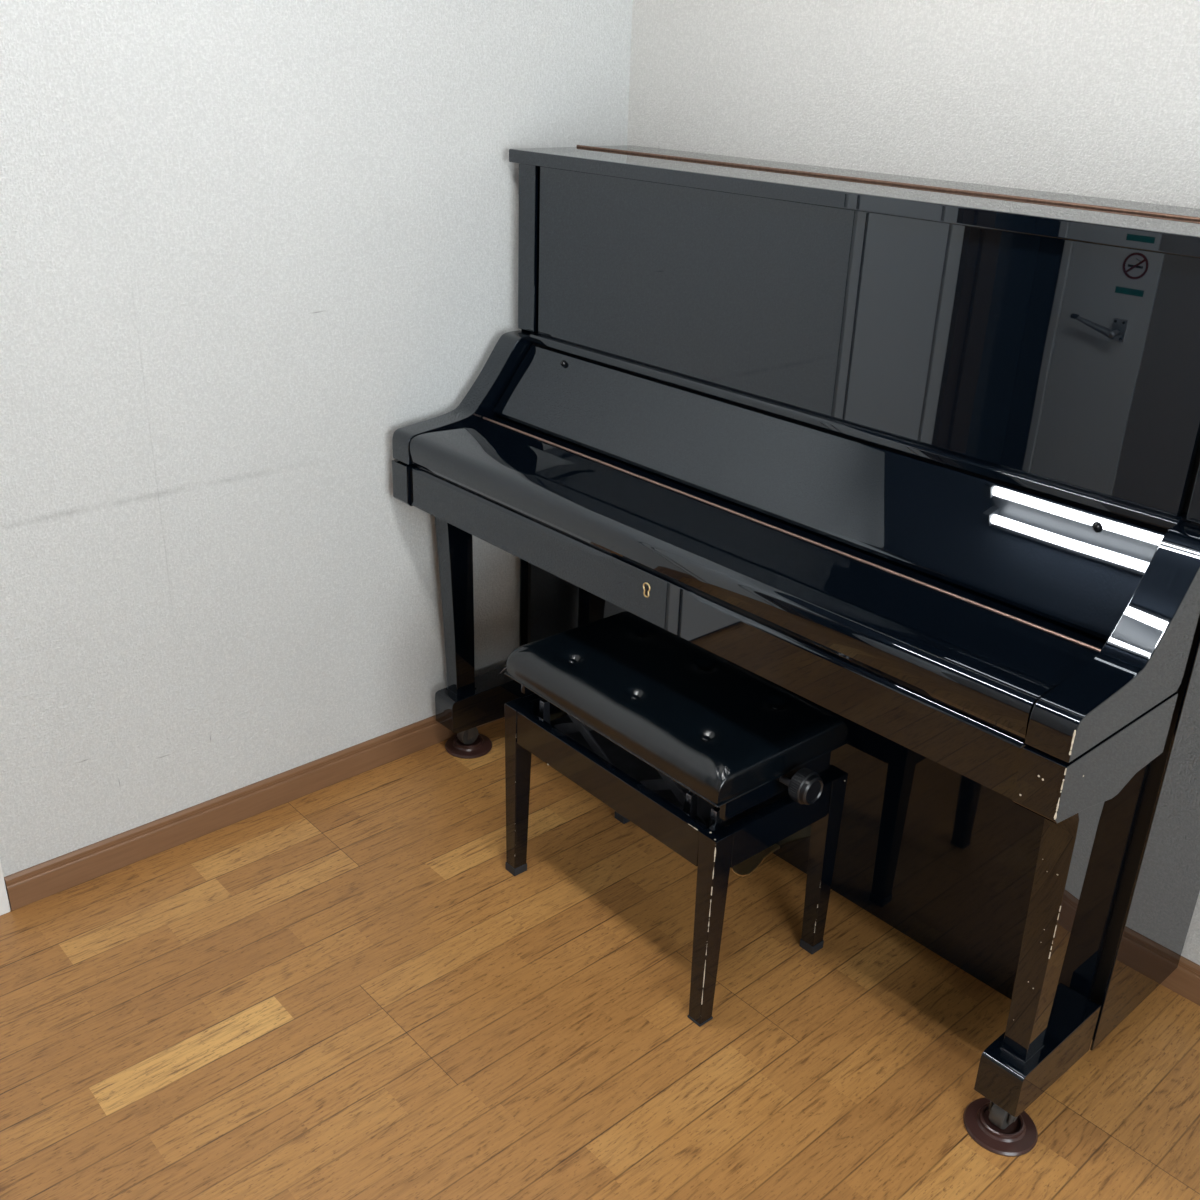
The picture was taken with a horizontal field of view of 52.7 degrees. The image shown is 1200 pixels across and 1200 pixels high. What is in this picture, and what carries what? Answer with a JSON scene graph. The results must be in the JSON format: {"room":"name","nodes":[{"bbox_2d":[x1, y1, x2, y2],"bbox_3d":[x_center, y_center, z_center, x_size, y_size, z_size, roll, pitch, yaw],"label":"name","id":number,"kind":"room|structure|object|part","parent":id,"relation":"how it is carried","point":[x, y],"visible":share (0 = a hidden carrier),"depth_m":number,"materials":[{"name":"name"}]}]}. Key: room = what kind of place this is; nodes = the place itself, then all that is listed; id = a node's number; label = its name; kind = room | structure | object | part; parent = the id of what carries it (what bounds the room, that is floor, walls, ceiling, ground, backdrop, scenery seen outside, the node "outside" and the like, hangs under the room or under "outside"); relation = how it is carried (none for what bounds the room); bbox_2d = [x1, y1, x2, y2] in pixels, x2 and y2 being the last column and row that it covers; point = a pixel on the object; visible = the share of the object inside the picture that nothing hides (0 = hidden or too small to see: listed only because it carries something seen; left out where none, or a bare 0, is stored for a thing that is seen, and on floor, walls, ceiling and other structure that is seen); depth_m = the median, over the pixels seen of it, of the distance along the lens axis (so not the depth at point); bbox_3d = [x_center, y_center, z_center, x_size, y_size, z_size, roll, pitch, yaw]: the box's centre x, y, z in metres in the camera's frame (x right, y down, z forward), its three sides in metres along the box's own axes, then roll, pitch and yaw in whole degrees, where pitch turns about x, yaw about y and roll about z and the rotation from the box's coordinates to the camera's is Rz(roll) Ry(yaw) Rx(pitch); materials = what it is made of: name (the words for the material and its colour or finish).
{"room":"music room","nodes":[
{"label":"music room","id":0,"kind":"room"},
{"bbox_2d":[0,0,632,904],"bbox_3d":[-0.501,-0.682,2.332,1.620,2.270,0.120,-19,32,-38],"label":"wall","id":1,"kind":"structure","parent":0,"point":[247,246],"depth_m":2.24,"materials":[{"name":"paint"}]},
{"bbox_2d":[0,862,9,915],"bbox_3d":[-1.299,-0.407,1.664,0.532,2.270,0.132,-19,32,-38],"label":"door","id":2,"kind":"structure","parent":1,"relation":"in","point":[4,902],"depth_m":2.23,"materials":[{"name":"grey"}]},
{"bbox_2d":[4,715,497,910],"bbox_3d":[-0.538,0.355,2.706,1.498,0.072,0.009,-19,32,-38],"label":"baseboard","id":3,"kind":"structure","parent":1,"relation":"attached to","point":[32,884],"depth_m":2.49,"materials":[{"name":"brown wood"}]},
{"bbox_2d":[0,717,1199,1199],"bbox_3d":[0.241,1.112,1.247,2.720,0.050,3.770,-19,32,-38],"label":"floor","id":4,"kind":"structure","parent":0,"point":[347,989],"depth_m":2.01,"materials":[{"name":"brown wood"}]},
{"bbox_2d":[445,733,491,758],"bbox_3d":[-0.307,0.334,2.833,0.111,0.020,0.111,-19,32,-38],"label":"cup","id":5,"kind":"object","parent":4,"relation":"on","point":[482,745],"visible":0.82,"depth_m":2.81,"materials":[{"name":"plastic"}]},
{"bbox_2d":[500,611,848,1026],"bbox_3d":[0.134,0.369,2.206,0.328,0.502,0.618,-18,31,-37],"label":"piano bench","id":6,"kind":"object","parent":4,"relation":"on","point":[713,759],"visible":1,"depth_m":2.05,"materials":[{"name":"black paint"}]},
{"bbox_3d":[-0.157,0.364,2.339,0.042,0.376,0.037,-18,31,-37],"label":"leg","id":7,"kind":"part","parent":6,"relation":"part of","materials":[{"name":"black paint"}]},
{"bbox_3d":[-0.050,0.189,2.366,0.239,0.069,0.020,-18,31,-37],"label":"rail","id":8,"kind":"part","parent":6,"relation":"part of","materials":[{"name":"black paint"}]},
{"bbox_3d":[-0.029,0.228,2.193,0.010,0.103,0.170,-18,31,-37],"label":"lift arm","id":9,"kind":"part","parent":6,"relation":"part of","materials":[{"name":"metal"}]},
{"bbox_3d":[-0.034,0.230,2.189,0.010,0.103,0.170,-18,31,-37],"label":"lift arm","id":10,"kind":"part","parent":6,"relation":"part of","materials":[{"name":"metal"}]},
{"bbox_3d":[0.008,0.315,2.094,0.021,0.070,0.478,-18,31,-37],"label":"rail","id":11,"kind":"part","parent":6,"relation":"part of","materials":[{"name":"black paint"}]},
{"bbox_3d":[0.127,0.308,2.029,0.010,0.103,0.170,-18,31,-37],"label":"lift arm","id":12,"kind":"part","parent":6,"relation":"part of","materials":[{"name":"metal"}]},
{"bbox_2d":[551,715,788,826],"bbox_3d":[0.122,0.295,2.193,0.275,0.012,0.474,-18,31,-37],"label":"mechanism","id":13,"kind":"object","parent":6,"relation":"attached to","point":[620,758],"depth_m":2.15,"materials":[{"name":"metal"}]},
{"bbox_3d":[0.122,0.208,2.148,0.293,0.043,0.527,-18,31,-37],"label":"seat","id":14,"kind":"part","parent":6,"relation":"part of","materials":[{"name":"black leather"}]},
{"bbox_2d":[506,611,847,804],"bbox_3d":[0.123,0.162,2.126,0.315,0.059,0.547,-18,31,-37],"label":"cushion","id":15,"kind":"object","parent":6,"relation":"on","point":[720,730],"depth_m":2.04,"materials":[{"name":"black leather"}]},
{"bbox_3d":[0.122,0.310,2.025,0.010,0.103,0.170,-18,31,-37],"label":"lift arm","id":16,"kind":"part","parent":6,"relation":"part of","materials":[{"name":"metal"}]},
{"bbox_3d":[0.178,0.536,1.986,0.042,0.376,0.037,-18,31,-37],"label":"leg","id":17,"kind":"part","parent":6,"relation":"part of","materials":[{"name":"black paint"}]},
{"bbox_3d":[0.295,0.366,2.004,0.239,0.069,0.020,-18,31,-37],"label":"rail","id":18,"kind":"part","parent":6,"relation":"part of","materials":[{"name":"black paint"}]},
{"bbox_3d":[0.329,0.298,1.929,0.057,0.057,0.032,-18,31,-37],"label":"height knob","id":19,"kind":"part","parent":6,"relation":"part of","materials":[{"name":"black plastic"}]},
{"bbox_3d":[0.393,0.467,2.156,0.042,0.376,0.038,-18,31,-37],"label":"leg","id":20,"kind":"part","parent":6,"relation":"part of","materials":[{"name":"black paint"}]},
{"bbox_2d":[392,145,1199,1128],"bbox_3d":[0.306,-0.067,2.184,0.637,1.303,1.490,-19,32,-38],"label":"upright piano","id":21,"kind":"object","parent":4,"relation":"on","point":[917,459],"visible":0.97,"depth_m":1.88,"materials":[{"name":"black paint"}]},
{"bbox_3d":[-0.318,-0.002,2.659,0.091,0.461,0.050,-19,32,-38],"label":"leg","id":22,"kind":"part","parent":21,"relation":"part of","materials":[{"name":"black paint"}]},
{"bbox_3d":[-0.277,-0.421,2.496,0.327,0.222,0.058,-19,32,-38],"label":"arm","id":23,"kind":"part","parent":21,"relation":"part of","materials":[{"name":"black paint"}]},
{"bbox_3d":[-0.268,0.231,2.816,0.231,0.092,0.069,-19,32,-38],"label":"toe rail","id":24,"kind":"part","parent":21,"relation":"part of","materials":[{"name":"black paint"}]},
{"bbox_3d":[-0.053,-0.354,2.769,0.305,1.228,0.030,-19,32,-38],"label":"panel","id":25,"kind":"part","parent":21,"relation":"part of","materials":[{"name":"black paint"}]},
{"bbox_3d":[0.141,-0.097,2.007,0.176,0.068,1.362,-19,32,-38],"label":"keyboard lid","id":26,"kind":"part","parent":21,"relation":"part of","materials":[{"name":"black paint"}]},
{"bbox_3d":[0.317,0.221,2.335,0.014,0.574,1.421,-19,32,-38],"label":"panel","id":27,"kind":"part","parent":21,"relation":"part of","materials":[{"name":"black paint"}]},
{"bbox_3d":[0.378,-0.662,1.965,0.172,0.026,1.490,-19,32,-38],"label":"lid","id":28,"kind":"part","parent":21,"relation":"part of","materials":[{"name":"black paint"}]},
{"bbox_3d":[0.325,-0.326,2.077,0.045,0.018,1.368,-19,32,-38],"label":"rail moulding","id":29,"kind":"part","parent":21,"relation":"part of","materials":[{"name":"black paint"}]},
{"bbox_3d":[0.333,-0.485,2.006,0.019,0.330,1.349,-19,32,-38],"label":"panel","id":30,"kind":"part","parent":21,"relation":"part of","materials":[{"name":"black paint"}]},
{"bbox_3d":[0.438,-0.119,2.288,0.280,1.224,1.420,-19,32,-38],"label":"frame","id":31,"kind":"part","parent":21,"relation":"part of","materials":[{"name":"black wood"}]},
{"bbox_3d":[0.505,-0.705,2.070,0.158,0.026,1.490,-19,32,-38],"label":"lid","id":32,"kind":"part","parent":21,"relation":"part of","materials":[{"name":"black paint"}]},
{"bbox_3d":[0.674,0.695,1.868,0.231,0.092,0.069,-19,32,-38],"label":"toe rail","id":33,"kind":"part","parent":21,"relation":"part of","materials":[{"name":"black paint"}]},
{"bbox_3d":[0.629,0.464,1.706,0.091,0.461,0.048,-19,32,-38],"label":"leg","id":34,"kind":"part","parent":21,"relation":"part of","materials":[{"name":"black paint"}]},
{"bbox_3d":[0.672,0.046,1.541,0.328,0.222,0.060,-19,32,-38],"label":"arm","id":35,"kind":"part","parent":21,"relation":"part of","materials":[{"name":"black paint"}]},
{"bbox_3d":[0.914,0.123,1.797,0.305,1.228,0.030,-19,32,-38],"label":"panel","id":36,"kind":"part","parent":21,"relation":"part of","materials":[{"name":"black paint"}]},
{"bbox_2d":[963,1097,1037,1156],"bbox_3d":[0.618,0.806,1.867,0.111,0.020,0.111,-19,32,-38],"label":"cup","id":37,"kind":"object","parent":4,"relation":"on","point":[1020,1137],"visible":0.8,"depth_m":1.85,"materials":[{"name":"plastic"}]},
{"bbox_2d":[627,0,1199,964],"bbox_3d":[1.247,-0.286,1.599,0.120,2.270,3.450,-19,32,-38],"label":"wall","id":38,"kind":"structure","parent":0,"point":[1092,98],"depth_m":2.07,"materials":[{"name":"paint"}]},
{"bbox_2d":[1161,956,1199,1005],"bbox_3d":[1.163,0.731,2.013,0.009,0.072,3.431,-19,32,-38],"label":"baseboard","id":39,"kind":"structure","parent":38,"relation":"attached to","point":[1184,980],"depth_m":2.14,"materials":[{"name":"brown wood"}]}
]}

